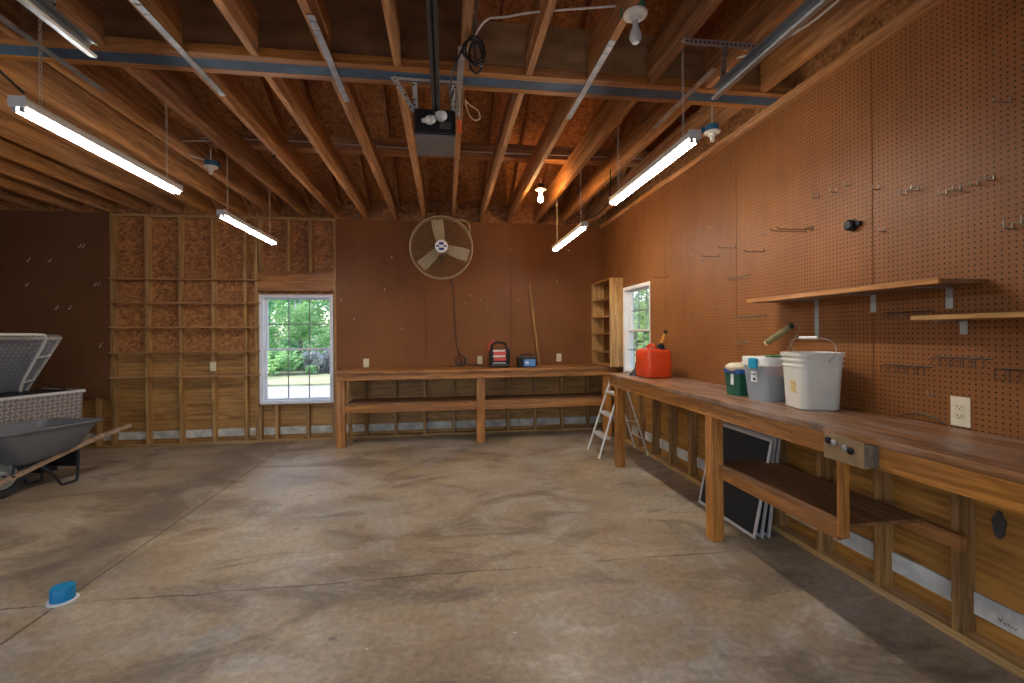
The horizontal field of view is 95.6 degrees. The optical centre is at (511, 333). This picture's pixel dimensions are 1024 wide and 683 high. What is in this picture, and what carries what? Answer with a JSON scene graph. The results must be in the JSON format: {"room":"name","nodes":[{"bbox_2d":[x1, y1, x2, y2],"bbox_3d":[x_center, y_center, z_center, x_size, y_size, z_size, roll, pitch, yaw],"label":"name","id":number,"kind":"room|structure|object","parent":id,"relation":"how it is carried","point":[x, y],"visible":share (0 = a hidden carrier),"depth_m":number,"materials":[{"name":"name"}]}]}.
{"room":"garage workshop","nodes":[
{"label":"garage workshop","id":0,"kind":"room"},
{"bbox_2d":[0,199,606,448],"bbox_3d":[-2.585,-0.164,6.442,8.400,3.550,0.136,0,0,-8],"label":"wall","id":1,"kind":"structure","parent":0,"point":[347,257],"depth_m":6.33,"materials":[{"name":"brown wood"}]},
{"bbox_2d":[108,278,259,280],"bbox_3d":[-4.283,-0.716,6.100,1.800,0.020,0.074,0,0,-8],"label":"wall slat","id":2,"kind":"object","parent":1,"relation":"attached to","point":[208,279],"visible":1,"depth_m":6.07,"materials":[{"name":"brown wood"}]},
{"bbox_2d":[108,302,259,303],"bbox_3d":[-4.281,-0.406,6.100,1.800,0.020,0.074,0,0,-8],"label":"wall slat","id":3,"kind":"object","parent":1,"relation":"attached to","point":[108,302],"visible":1,"depth_m":6.07,"materials":[{"name":"brown wood"}]},
{"bbox_2d":[108,350,259,353],"bbox_3d":[-4.276,0.239,6.100,1.800,0.020,0.074,0,0,-8],"label":"wall slat","id":4,"kind":"object","parent":1,"relation":"attached to","point":[237,350],"visible":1,"depth_m":6.06,"materials":[{"name":"brown wood"}]},
{"bbox_2d":[108,326,259,327],"bbox_3d":[-4.278,-0.086,6.100,1.800,0.020,0.074,0,0,-8],"label":"wall slat","id":5,"kind":"object","parent":1,"relation":"attached to","point":[167,326],"visible":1,"depth_m":6.09,"materials":[{"name":"brown wood"}]},
{"bbox_2d":[109,374,260,378],"bbox_3d":[-4.273,0.559,6.100,1.800,0.020,0.074,0,0,-8],"label":"wall slat","id":6,"kind":"object","parent":1,"relation":"attached to","point":[231,374],"visible":1,"depth_m":6.07,"materials":[{"name":"brown wood"}]},
{"bbox_2d":[210,362,215,370],"bbox_3d":[-3.976,0.437,6.170,0.075,0.120,0.018,0,0,-8],"label":"light switch","id":7,"kind":"object","parent":1,"relation":"attached to","point":[212,364],"visible":1,"depth_m":6.17,"materials":[{"name":"white plastic"}]},
{"bbox_2d":[259,294,333,404],"bbox_3d":[-2.940,0.207,6.384,0.955,1.482,0.170,0,0,-8],"label":"window","id":8,"kind":"structure","parent":1,"relation":"in","point":[264,348],"depth_m":6.36,"materials":[{"name":"white plastic"}]},
{"bbox_2d":[363,359,368,366],"bbox_3d":[-2.025,0.406,6.446,0.075,0.120,0.010,0,0,-8],"label":"wall outlet","id":9,"kind":"object","parent":1,"relation":"attached to","point":[365,361],"visible":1,"depth_m":6.44,"materials":[{"name":"beige plastic"}]},
{"bbox_2d":[409,214,472,279],"bbox_3d":[-0.965,-1.167,6.360,0.848,0.868,0.482,0,0,-8],"label":"wall fan","id":10,"kind":"object","parent":1,"relation":"attached to","point":[441,248],"visible":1,"depth_m":6.20,"materials":[{"name":"beige metal"}]},
{"bbox_2d":[477,356,481,363],"bbox_3d":[-0.461,0.379,6.669,0.070,0.115,0.010,0,0,-8],"label":"wall outlet","id":11,"kind":"object","parent":1,"relation":"attached to","point":[479,358],"visible":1,"depth_m":6.67,"materials":[{"name":"beige plastic"}]},
{"bbox_2d":[0,0,887,224],"bbox_3d":[-2.119,-2.662,2.959,8.780,2.143,7.890,0,0,-8],"label":"ceiling","id":12,"kind":"structure","parent":0,"point":[279,86],"depth_m":3.55,"materials":[{"name":"brown wood"}]},
{"bbox_2d":[0,15,106,91],"bbox_3d":[-2.602,-1.581,2.576,0.038,0.010,0.930,0,0,-8],"label":"strap","id":13,"kind":"object","parent":12,"relation":"attached to","point":[5,21],"visible":0.99,"depth_m":2.62,"materials":[{"name":"metal"}]},
{"bbox_2d":[17,0,96,57],"bbox_3d":[-1.747,-1.402,0.707,0.270,0.400,2.630,0,0,-8],"label":"lamp","id":14,"kind":"object","parent":12,"relation":"hanging from","point":[45,10],"visible":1,"depth_m":1.85,"materials":[{"name":"metal"}]},
{"bbox_2d":[0,17,182,193],"bbox_3d":[-2.298,-1.291,2.542,0.390,0.610,1.478,0,0,7],"label":"lamp","id":15,"kind":"object","parent":12,"relation":"hanging from","point":[21,105],"visible":0.91,"depth_m":2.38,"materials":[{"name":"metal"}]},
{"bbox_2d":[11,106,18,111],"bbox_3d":[-2.208,-0.998,2.063,0.018,0.024,0.014,0,0,-8],"label":"socket","id":16,"kind":"object","parent":15,"relation":"attached to","point":[13,108],"depth_m":2.06,"materials":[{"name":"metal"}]},
{"bbox_2d":[19,107,25,112],"bbox_3d":[-2.179,-0.999,2.067,0.018,0.024,0.014,0,0,-8],"label":"socket","id":17,"kind":"object","parent":15,"relation":"attached to","point":[21,109],"depth_m":2.06,"materials":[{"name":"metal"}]},
{"bbox_2d":[130,0,225,95],"bbox_3d":[-1.864,-1.587,2.646,0.038,0.010,0.920,0,0,-8],"label":"strap","id":18,"kind":"object","parent":12,"relation":"attached to","point":[137,4],"visible":1,"depth_m":2.55,"materials":[{"name":"metal"}]},
{"bbox_2d":[203,148,220,174],"bbox_3d":[-2.772,-1.588,4.274,0.120,0.240,0.119,0,0,-8],"label":"socket","id":19,"kind":"object","parent":12,"relation":"attached to","point":[211,165],"visible":1,"depth_m":4.25,"materials":[{"name":"ceramic"}]},
{"bbox_2d":[182,140,211,159],"bbox_3d":[-2.763,-1.653,4.174,0.471,0.141,0.211,0,0,-8],"label":"electrical cable","id":20,"kind":"object","parent":19,"relation":"attached to","point":[182,140],"visible":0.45,"depth_m":4.08,"materials":[{"name":"grey plastic"}]},
{"bbox_2d":[216,154,276,244],"bbox_3d":[-2.583,-1.296,4.591,0.070,0.598,1.247,0,0,-8],"label":"lamp","id":21,"kind":"object","parent":12,"relation":"hanging from","point":[221,213],"visible":1,"depth_m":4.38,"materials":[{"name":"metal"}]},
{"bbox_2d":[306,14,349,101],"bbox_3d":[-1.072,-1.593,2.758,0.038,0.010,0.880,0,0,-8],"label":"strap","id":22,"kind":"object","parent":12,"relation":"attached to","point":[313,22],"visible":1,"depth_m":2.65,"materials":[{"name":"metal"}]},
{"bbox_2d":[153,136,642,159],"bbox_3d":[-2.342,-1.854,4.467,7.750,0.026,0.032,0,0,-8],"label":"beam","id":23,"kind":"structure","parent":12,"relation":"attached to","point":[153,136],"depth_m":4.65,"materials":[{"name":"brown wood"}]},
{"bbox_2d":[390,0,462,156],"bbox_3d":[-0.337,-1.455,1.540,0.450,0.306,3.780,0,0,-8],"label":"garage door opener","id":24,"kind":"object","parent":12,"relation":"hanging from","point":[434,129],"visible":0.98,"depth_m":3.03,"materials":[{"name":"black plastic"}]},
{"bbox_2d":[457,90,461,132],"bbox_3d":[-0.349,-1.466,3.064,0.030,0.268,0.048,0,0,-8],"label":"pull cord","id":25,"kind":"object","parent":12,"relation":"hanging from","point":[459,130],"visible":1,"depth_m":3.07,"materials":[{"name":"plastic"}]},
{"bbox_2d":[455,46,464,116],"bbox_3d":[-0.339,-1.599,3.004,0.038,0.010,0.840,0,0,-8],"label":"strap","id":26,"kind":"object","parent":12,"relation":"attached to","point":[460,67],"visible":0.66,"depth_m":2.92,"materials":[{"name":"metal"}]},
{"bbox_2d":[449,0,485,100],"bbox_3d":[-0.210,-1.501,2.450,0.162,0.227,1.100,0,0,-18],"label":"cable coil","id":27,"kind":"object","parent":12,"relation":"hanging from","point":[481,60],"visible":1,"depth_m":2.49,"materials":[{"name":"black rubber"}]},
{"bbox_2d":[464,100,479,120],"bbox_3d":[-0.283,-1.556,3.240,0.134,0.112,0.046,0,0,-36],"label":"rope","id":28,"kind":"object","parent":12,"relation":"hanging from","point":[464,100],"visible":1,"depth_m":3.24,"materials":[{"name":"fabric"}]},
{"bbox_2d":[535,178,545,201],"bbox_3d":[0.321,-1.600,5.179,0.120,0.266,0.119,0,0,-8],"label":"socket","id":29,"kind":"object","parent":12,"relation":"attached to","point":[540,187],"visible":1,"depth_m":5.15,"materials":[{"name":"white plastic"}]},
{"bbox_2d":[467,5,615,50],"bbox_3d":[0.141,-1.652,2.486,0.818,0.149,0.078,0,0,11],"label":"electrical cable","id":30,"kind":"object","parent":12,"relation":"attached to","point":[606,6],"visible":0.87,"depth_m":2.45,"materials":[{"name":"grey plastic"}]},
{"bbox_2d":[552,170,610,250],"bbox_3d":[0.744,-1.317,5.078,0.326,0.602,1.319,0,0,-8],"label":"lamp","id":31,"kind":"object","parent":12,"relation":"hanging from","point":[583,225],"visible":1,"depth_m":4.72,"materials":[{"name":"metal"}]},
{"bbox_2d":[566,40,615,118],"bbox_3d":[0.488,-1.605,3.011,0.038,0.010,0.940,0,0,-8],"label":"strap","id":32,"kind":"object","parent":12,"relation":"attached to","point":[609,46],"visible":1,"depth_m":2.90,"materials":[{"name":"metal"}]},
{"bbox_2d":[620,0,647,44],"bbox_3d":[0.620,-1.597,2.332,0.120,0.276,0.119,0,0,-8],"label":"bulb","id":33,"kind":"object","parent":12,"relation":"attached to","point":[633,15],"visible":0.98,"depth_m":2.31,"materials":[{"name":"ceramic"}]},
{"bbox_2d":[609,49,700,204],"bbox_3d":[0.899,-1.323,3.122,0.070,0.576,1.247,0,0,-8],"label":"lamp","id":34,"kind":"object","parent":12,"relation":"hanging from","point":[692,137],"visible":1,"depth_m":2.85,"materials":[{"name":"metal"}]},
{"bbox_2d":[652,68,716,128],"bbox_3d":[1.173,-1.611,3.234,0.038,0.010,0.830,0,0,-8],"label":"strap","id":35,"kind":"object","parent":12,"relation":"attached to","point":[711,71],"visible":0.99,"depth_m":3.15,"materials":[{"name":"metal"}]},
{"bbox_2d":[701,106,720,141],"bbox_3d":[1.532,-1.607,3.553,0.120,0.270,0.119,0,0,-8],"label":"socket","id":36,"kind":"object","parent":12,"relation":"attached to","point":[711,130],"visible":1,"depth_m":3.53,"materials":[{"name":"ceramic"}]},
{"bbox_2d":[681,0,830,99],"bbox_3d":[1.379,-1.424,1.228,0.500,0.393,2.780,0,0,-8],"label":"door track","id":37,"kind":"object","parent":12,"relation":"hanging from","point":[807,9],"visible":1,"depth_m":2.12,"materials":[{"name":"metal"}]},
{"bbox_2d":[737,0,839,58],"bbox_3d":[1.554,-1.602,2.252,0.072,0.035,1.040,0,0,-24],"label":"electrical cable","id":38,"kind":"object","parent":12,"relation":"hanging from","point":[836,1],"visible":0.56,"depth_m":2.36,"materials":[{"name":"grey plastic"}]},
{"bbox_2d":[0,429,1023,682],"bbox_3d":[-2.070,1.532,2.921,8.400,0.150,7.410,0,0,-8],"label":"floor","id":39,"kind":"structure","parent":0,"point":[523,557],"depth_m":2.72,"materials":[{"name":"concrete"}]},
{"bbox_2d":[0,333,85,472],"bbox_3d":[-5.261,0.739,4.566,0.704,1.486,1.540,0,0,13],"label":"toolbox","id":40,"kind":"object","parent":39,"relation":"on","point":[23,356],"visible":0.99,"depth_m":4.92,"materials":[{"name":"silver metal"}]},
{"bbox_2d":[45,581,79,607],"bbox_3d":[-2.456,1.419,2.538,0.136,0.080,0.136,0,0,-8],"label":"cap","id":41,"kind":"object","parent":39,"relation":"on","point":[64,593],"visible":1,"depth_m":2.51,"materials":[{"name":"blue plastic"}]},
{"bbox_2d":[0,418,131,498],"bbox_3d":[-4.549,1.166,4.519,0.674,0.629,1.291,0,0,5],"label":"wheelbarrow","id":42,"kind":"object","parent":39,"relation":"on","point":[48,441],"visible":1,"depth_m":4.36,"materials":[{"name":"metal"}]},
{"bbox_2d":[0,418,102,465],"bbox_3d":[-4.563,1.022,4.361,0.674,0.340,0.975,0,0,5],"label":"tray","id":43,"kind":"object","parent":42,"relation":"on","point":[22,443],"depth_m":4.38,"materials":[{"name":"grey metal"}]},
{"bbox_2d":[346,381,352,442],"bbox_3d":[-2.210,1.026,6.285,0.050,0.864,0.248,0,0,-36],"label":"board","id":44,"kind":"object","parent":39,"relation":"on","point":[349,418],"visible":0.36,"depth_m":6.25,"materials":[{"name":"brown wood"}]},
{"bbox_2d":[335,364,617,448],"bbox_3d":[-0.427,0.953,6.372,3.715,0.980,0.600,0,0,-8],"label":"workbench","id":45,"kind":"object","parent":39,"relation":"on","point":[480,402],"visible":0.86,"depth_m":6.15,"materials":[{"name":"brown wood"}]},
{"bbox_2d":[449,274,477,365],"bbox_3d":[-0.686,-0.208,6.604,0.417,1.336,0.081,0,0,-8],"label":"power cord","id":46,"kind":"object","parent":45,"relation":"on","point":[464,362],"visible":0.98,"depth_m":6.61,"materials":[{"name":"rubber"}]},
{"bbox_2d":[335,364,617,374],"bbox_3d":[-0.428,0.481,6.373,3.710,0.035,0.600,0,0,-8],"label":"countertop","id":47,"kind":"structure","parent":45,"relation":"on","point":[568,366],"depth_m":6.18,"materials":[{"name":"brown wood"}]},
{"bbox_2d":[345,392,613,405],"bbox_3d":[-0.380,0.898,6.414,3.599,0.020,0.510,0,0,-8],"label":"shelf","id":48,"kind":"object","parent":45,"relation":"attached to","point":[564,397],"depth_m":6.28,"materials":[{"name":"brown wood"}]},
{"bbox_2d":[487,340,509,367],"bbox_3d":[-0.191,0.276,6.393,0.311,0.370,0.188,0,0,-8],"label":"jump starter","id":49,"kind":"object","parent":45,"relation":"on","point":[498,358],"visible":1,"depth_m":6.31,"materials":[{"name":"black plastic"}]},
{"bbox_2d":[516,354,536,366],"bbox_3d":[0.199,0.367,6.426,0.260,0.181,0.178,0,0,-8],"label":"battery","id":50,"kind":"object","parent":45,"relation":"on","point":[522,361],"visible":0.99,"depth_m":6.34,"materials":[{"name":"black plastic"}]},
{"bbox_2d":[528,284,539,364],"bbox_3d":[0.322,-0.135,6.745,0.179,1.179,0.034,0,0,18],"label":"handle","id":51,"kind":"object","parent":45,"relation":"on","point":[529,287],"visible":1,"depth_m":6.73,"materials":[{"name":"brown wood"}]},
{"bbox_2d":[587,380,648,458],"bbox_3d":[1.262,0.977,5.572,0.634,0.917,0.454,0,0,-8],"label":"step ladder","id":52,"kind":"object","parent":39,"relation":"on","point":[604,436],"visible":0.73,"depth_m":5.49,"materials":[{"name":"metal"}]},
{"bbox_2d":[698,423,773,538],"bbox_3d":[1.699,1.080,3.579,0.156,0.687,0.722,0,0,-8],"label":"screen","id":53,"kind":"object","parent":39,"relation":"on","point":[742,509],"visible":0.63,"depth_m":3.46,"materials":[{"name":"metal"}]},
{"bbox_2d":[723,422,776,537],"bbox_3d":[1.742,1.077,3.590,0.124,0.692,0.722,0,0,-8],"label":"screen","id":54,"kind":"object","parent":39,"relation":"on","point":[760,531],"visible":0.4,"depth_m":3.25,"materials":[{"name":"metal"}]},
{"bbox_2d":[723,421,780,537],"bbox_3d":[1.781,1.075,3.591,0.102,0.695,0.722,0,0,-8],"label":"screen","id":55,"kind":"object","parent":39,"relation":"on","point":[768,523],"visible":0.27,"depth_m":3.25,"materials":[{"name":"metal"}]},
{"bbox_2d":[607,373,1023,550],"bbox_3d":[1.706,0.930,2.663,0.564,0.992,5.195,0,0,-8],"label":"workbench","id":56,"kind":"object","parent":39,"relation":"on","point":[988,468],"visible":0.9,"depth_m":2.35,"materials":[{"name":"brown wood"}]},
{"bbox_2d":[629,363,636,375],"bbox_3d":[1.307,0.373,4.893,0.150,0.130,0.148,0,0,-8],"label":"funnel","id":57,"kind":"object","parent":56,"relation":"on","point":[633,373],"visible":0.49,"depth_m":4.86,"materials":[{"name":"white plastic"}]},
{"bbox_2d":[636,330,670,378],"bbox_3d":[1.419,0.199,4.671,0.268,0.476,0.310,0,0,-8],"label":"gas can","id":58,"kind":"object","parent":56,"relation":"on","point":[652,363],"visible":1,"depth_m":4.53,"materials":[{"name":"red plastic"}]},
{"bbox_2d":[724,368,765,395],"bbox_3d":[1.654,0.341,3.301,0.230,0.188,0.176,0,0,-8],"label":"bucket","id":59,"kind":"object","parent":56,"relation":"on","point":[738,382],"visible":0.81,"depth_m":3.22,"materials":[{"name":"green plastic"}]},
{"bbox_2d":[725,362,769,370],"bbox_3d":[1.661,0.235,3.287,0.292,0.064,0.175,0,0,-8],"label":"folded cloth","id":60,"kind":"object","parent":59,"relation":"on","point":[737,365],"visible":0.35,"depth_m":3.22,"materials":[{"name":"beige fabric"}]},
{"bbox_2d":[741,356,785,400],"bbox_3d":[1.708,0.292,3.043,0.324,0.285,0.257,0,0,-8],"label":"bucket","id":61,"kind":"object","parent":56,"relation":"on","point":[767,388],"visible":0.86,"depth_m":2.96,"materials":[{"name":"white plastic"}]},
{"bbox_2d":[765,355,781,356],"bbox_3d":[1.711,0.143,2.958,0.180,0.012,0.055,0,0,-8],"label":"rag","id":62,"kind":"object","parent":61,"relation":"on","point":[765,355],"visible":0.49,"depth_m":2.93,"materials":[{"name":"green fabric"}]},
{"bbox_2d":[780,336,844,410],"bbox_3d":[1.754,0.224,2.719,0.262,0.420,0.287,0,0,5],"label":"bucket","id":63,"kind":"object","parent":56,"relation":"on","point":[812,379],"visible":1,"depth_m":2.61,"materials":[{"name":"white plastic"}]},
{"bbox_2d":[607,373,1023,484],"bbox_3d":[1.698,0.452,2.663,0.555,0.035,5.195,0,0,-8],"label":"countertop","id":64,"kind":"structure","parent":56,"relation":"on","point":[998,456],"depth_m":2.09,"materials":[{"name":"brown wood"}]},
{"bbox_2d":[719,460,925,527],"bbox_3d":[1.709,0.909,2.762,0.457,0.018,1.090,0,0,-8],"label":"shelf","id":65,"kind":"object","parent":56,"relation":"attached to","point":[813,496],"depth_m":2.59,"materials":[{"name":"brown wood"}]},
{"bbox_2d":[824,433,878,468],"bbox_3d":[1.502,0.525,2.073,0.048,0.114,0.253,0,0,-8],"label":"vise","id":66,"kind":"object","parent":56,"relation":"attached to","point":[862,455],"visible":0.93,"depth_m":2.04,"materials":[{"name":"brown wood"}]},
{"bbox_2d":[898,412,946,425],"bbox_3d":[2.012,0.409,2.281,0.008,0.040,0.232,0,0,-8],"label":"wire","id":67,"kind":"object","parent":56,"relation":"on","point":[913,412],"visible":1,"depth_m":2.26,"materials":[{"name":"grey metal"}]},
{"bbox_2d":[600,0,1023,679],"bbox_3d":[1.912,-0.150,3.449,0.180,3.450,7.330,0,0,-8],"label":"wall","id":68,"kind":"structure","parent":0,"point":[902,98],"depth_m":2.52,"materials":[{"name":"brown wood"}]},
{"bbox_2d":[591,278,622,366],"bbox_3d":[1.331,-0.151,6.528,0.187,1.180,0.780,0,0,-8],"label":"shelf unit","id":69,"kind":"object","parent":68,"relation":"attached to","point":[615,298],"visible":1,"depth_m":6.15,"materials":[{"name":"brown wood"}]},
{"bbox_2d":[623,281,650,372],"bbox_3d":[1.589,-0.049,5.760,0.119,1.116,0.824,0,0,-8],"label":"window","id":70,"kind":"structure","parent":68,"relation":"in","point":[628,330],"depth_m":6.10,"materials":[{"name":"white paint"}]},
{"bbox_2d":[734,314,767,318],"bbox_3d":[1.833,-0.129,3.579,0.024,0.026,0.370,0,0,-8],"label":"tool rack","id":71,"kind":"object","parent":68,"relation":"attached to","point":[765,314],"visible":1,"depth_m":3.58,"materials":[{"name":"metal"}]},
{"bbox_2d":[764,322,798,350],"bbox_3d":[1.849,0.040,3.174,0.070,0.235,0.280,0,0,-25],"label":"paint roller","id":72,"kind":"object","parent":68,"relation":"hanging from","point":[789,327],"visible":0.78,"depth_m":3.15,"materials":[{"name":"beige fabric"}]},
{"bbox_2d":[770,226,812,231],"bbox_3d":[1.798,-0.676,2.984,0.256,0.028,0.065,0,0,-8],"label":"hook","id":73,"kind":"object","parent":68,"relation":"attached to","point":[805,229],"visible":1,"depth_m":3.00,"materials":[{"name":"metal"}]},
{"bbox_2d":[843,219,861,230],"bbox_3d":[1.950,-0.626,2.664,0.044,0.068,0.092,0,0,-8],"label":"peg","id":74,"kind":"object","parent":68,"relation":"attached to","point":[849,225],"visible":1,"depth_m":2.66,"materials":[{"name":"black plastic"}]},
{"bbox_2d":[747,277,987,336],"bbox_3d":[1.857,-0.112,2.636,0.245,0.260,1.285,0,0,-8],"label":"wall shelf","id":75,"kind":"object","parent":68,"relation":"attached to","point":[948,284],"visible":0.99,"depth_m":2.37,"materials":[{"name":"brown wood"}]},
{"bbox_2d":[881,364,932,375],"bbox_3d":[1.999,0.182,2.360,0.044,0.044,0.240,0,0,-8],"label":"tool rack","id":76,"kind":"object","parent":68,"relation":"attached to","point":[889,365],"visible":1,"depth_m":2.34,"materials":[{"name":"metal"}]},
{"bbox_2d":[881,310,933,317],"bbox_3d":[1.998,-0.099,2.355,0.044,0.029,0.240,0,0,-8],"label":"tool rack","id":77,"kind":"object","parent":68,"relation":"attached to","point":[908,312],"visible":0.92,"depth_m":2.35,"materials":[{"name":"metal"}]},
{"bbox_2d":[899,185,918,194],"bbox_3d":[1.996,-0.723,2.335,0.047,0.029,0.066,0,0,-8],"label":"hook","id":78,"kind":"object","parent":68,"relation":"attached to","point":[911,188],"visible":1,"depth_m":2.32,"materials":[{"name":"metal"}]},
{"bbox_2d":[938,185,960,195],"bbox_3d":[2.023,-0.663,2.147,0.047,0.029,0.066,0,0,-8],"label":"hook","id":79,"kind":"object","parent":68,"relation":"attached to","point":[959,187],"visible":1,"depth_m":2.15,"materials":[{"name":"metal"}]},
{"bbox_2d":[950,396,970,427],"bbox_3d":[2.051,0.357,2.125,0.010,0.135,0.082,0,0,-8],"label":"wall outlet","id":80,"kind":"object","parent":68,"relation":"attached to","point":[960,406],"visible":1,"depth_m":2.12,"materials":[{"name":"beige plastic"}]},
{"bbox_2d":[955,404,963,410],"bbox_3d":[2.049,0.336,2.124,0.005,0.028,0.034,0,0,-8],"label":"receptacle","id":81,"kind":"object","parent":80,"relation":"attached to","point":[958,407],"depth_m":2.12,"materials":[{"name":"beige plastic"}]},
{"bbox_2d":[955,413,963,419],"bbox_3d":[2.049,0.378,2.124,0.005,0.028,0.034,0,0,-8],"label":"receptacle","id":82,"kind":"object","parent":80,"relation":"attached to","point":[958,416],"depth_m":2.12,"materials":[{"name":"beige plastic"}]},
{"bbox_2d":[931,356,993,368],"bbox_3d":[2.035,0.128,2.108,0.044,0.044,0.230,0,0,-8],"label":"tool rack","id":83,"kind":"object","parent":68,"relation":"attached to","point":[941,357],"visible":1,"depth_m":2.09,"materials":[{"name":"metal"}]},
{"bbox_2d":[911,312,1023,333],"bbox_3d":[1.994,-0.040,1.690,0.241,0.085,0.885,0,0,-8],"label":"wall shelf","id":84,"kind":"object","parent":68,"relation":"attached to","point":[963,318],"visible":1,"depth_m":1.91,"materials":[{"name":"brown wood"}]},
{"bbox_2d":[969,174,994,185],"bbox_3d":[2.042,-0.668,2.019,0.047,0.029,0.066,0,0,-8],"label":"hook","id":85,"kind":"object","parent":68,"relation":"attached to","point":[985,177],"visible":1,"depth_m":2.04,"materials":[{"name":"metal"}]},
{"bbox_2d":[991,510,1006,538],"bbox_3d":[2.161,0.848,2.059,0.012,0.124,0.050,0,0,-8],"label":"cable box","id":86,"kind":"object","parent":68,"relation":"attached to","point":[999,524],"visible":1,"depth_m":2.05,"materials":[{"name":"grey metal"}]},
{"bbox_2d":[992,96,1010,102],"bbox_3d":[2.032,-0.973,1.927,0.086,0.028,0.005,0,0,-8],"label":"hook","id":87,"kind":"object","parent":68,"relation":"attached to","point":[1009,96],"visible":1,"depth_m":1.93,"materials":[{"name":"metal"}]},
{"bbox_2d":[994,368,1023,380],"bbox_3d":[2.070,0.168,1.865,0.044,0.044,0.210,0,0,-8],"label":"tool rack","id":88,"kind":"object","parent":68,"relation":"attached to","point":[1005,370],"visible":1,"depth_m":1.92,"materials":[{"name":"metal"}]},
{"bbox_2d":[1003,215,1023,229],"bbox_3d":[2.061,-0.455,1.895,0.049,0.044,0.068,0,0,-8],"label":"hook","id":89,"kind":"object","parent":68,"relation":"attached to","point":[1021,221],"visible":1,"depth_m":1.92,"materials":[{"name":"metal"}]},
{"label":"outside","id":90,"kind":"structure","parent":0,"visible":0},
{"bbox_2d":[268,385,329,398],"bbox_3d":[-2.805,1.692,19.800,80.000,0.140,100.000,0,0,-8],"label":"ground","id":91,"kind":"structure","parent":90,"point":[321,390],"depth_m":13.21,"materials":[{"name":"grey concrete"}]},
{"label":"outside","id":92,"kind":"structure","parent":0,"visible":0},
{"bbox_2d":[268,345,646,386],"bbox_3d":[-6.011,1.618,42.324,80.000,0.059,54.500,0,0,-8],"label":"lawn","id":93,"kind":"structure","parent":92,"point":[294,379],"depth_m":16.51,"materials":[{"name":"green plant"}]},
{"bbox_2d":[268,300,300,355],"bbox_3d":[-11.419,-1.220,19.316,4.970,5.751,4.096,0,0,-43],"label":"tree","id":94,"kind":"object","parent":93,"relation":"on","point":[270,307],"visible":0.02,"depth_m":19.65,"materials":[{"name":"green plant"}]},
{"bbox_2d":[268,344,316,375],"bbox_3d":[-9.801,1.024,18.267,4.103,1.254,1.969,0,0,13],"label":"bush","id":95,"kind":"object","parent":93,"relation":"on","point":[277,360],"visible":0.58,"depth_m":17.98,"materials":[{"name":"green plant"}]},
{"bbox_2d":[293,301,300,346],"bbox_3d":[-9.565,-2.545,21.249,3.472,8.375,2.318,0,0,24],"label":"tree","id":96,"kind":"object","parent":93,"relation":"on","point":[295,304],"visible":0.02,"depth_m":21.10,"materials":[{"name":"green plant"}]},
{"bbox_2d":[268,300,329,347],"bbox_3d":[-10.127,-1.908,22.110,7.302,7.120,5.718,0,0,1],"label":"tree","id":97,"kind":"object","parent":93,"relation":"on","point":[318,312],"visible":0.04,"depth_m":22.30,"materials":[{"name":"green plant"}]},
{"bbox_2d":[268,300,329,347],"bbox_3d":[-14.598,-2.944,29.854,10.954,9.285,9.056,0,0,-8],"label":"tree","id":98,"kind":"object","parent":93,"relation":"on","point":[270,319],"visible":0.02,"depth_m":27.61,"materials":[{"name":"green plant"}]},
{"bbox_2d":[269,301,329,370],"bbox_3d":[-9.458,0.136,20.299,3.073,3.030,2.381,0,0,34],"label":"tree","id":99,"kind":"object","parent":93,"relation":"on","point":[303,318],"visible":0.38,"depth_m":20.11,"materials":[{"name":"green plant"}]},
{"bbox_2d":[269,303,329,346],"bbox_3d":[-11.754,-3.710,32.840,11.684,10.795,16.561,0,0,30],"label":"tree","id":100,"kind":"object","parent":93,"relation":"on","point":[305,344],"visible":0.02,"depth_m":30.91,"materials":[{"name":"green plant"}]},
{"bbox_2d":[275,300,329,347],"bbox_3d":[-8.208,-1.655,22.857,6.505,6.581,6.355,0,0,-30],"label":"tree","id":101,"kind":"object","parent":93,"relation":"on","point":[325,336],"visible":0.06,"depth_m":20.12,"materials":[{"name":"green plant"}]},
{"bbox_2d":[301,351,329,371],"bbox_3d":[-8.114,1.156,19.264,1.306,0.950,1.287,0,0,-8],"label":"bush","id":102,"kind":"object","parent":93,"relation":"on","point":[304,354],"visible":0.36,"depth_m":19.08,"materials":[{"name":"grey plant"}]},
{"bbox_2d":[310,347,329,371],"bbox_3d":[-7.392,1.083,19.326,2.270,1.109,1.396,0,0,-37],"label":"bush","id":103,"kind":"object","parent":93,"relation":"on","point":[318,359],"visible":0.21,"depth_m":18.62,"materials":[{"name":"grey plant"}]},
{"bbox_2d":[637,291,648,344],"bbox_3d":[9.162,-2.175,19.388,10.487,7.464,5.375,0,0,-12],"label":"tree","id":104,"kind":"object","parent":93,"relation":"on","point":[647,291],"visible":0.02,"depth_m":17.35,"materials":[{"name":"green plant"}]},
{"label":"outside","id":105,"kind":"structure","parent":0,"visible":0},
{"bbox_3d":[21.866,1.400,7.903,34.500,0.049,21.490,0,0,-8],"label":"lawn","id":106,"kind":"structure","parent":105,"visible":0},
{"bbox_2d":[634,289,648,362],"bbox_3d":[5.568,-1.400,14.421,6.337,5.935,4.480,0,0,-8],"label":"tree","id":107,"kind":"object","parent":106,"relation":"on","point":[642,322],"visible":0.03,"depth_m":14.24,"materials":[{"name":"green plant"}]},
{"bbox_2d":[634,292,648,354],"bbox_3d":[3.641,-1.609,17.308,6.557,6.355,5.371,0,0,-41],"label":"tree","id":108,"kind":"object","parent":106,"relation":"on","point":[636,294],"visible":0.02,"depth_m":17.52,"materials":[{"name":"green plant"}]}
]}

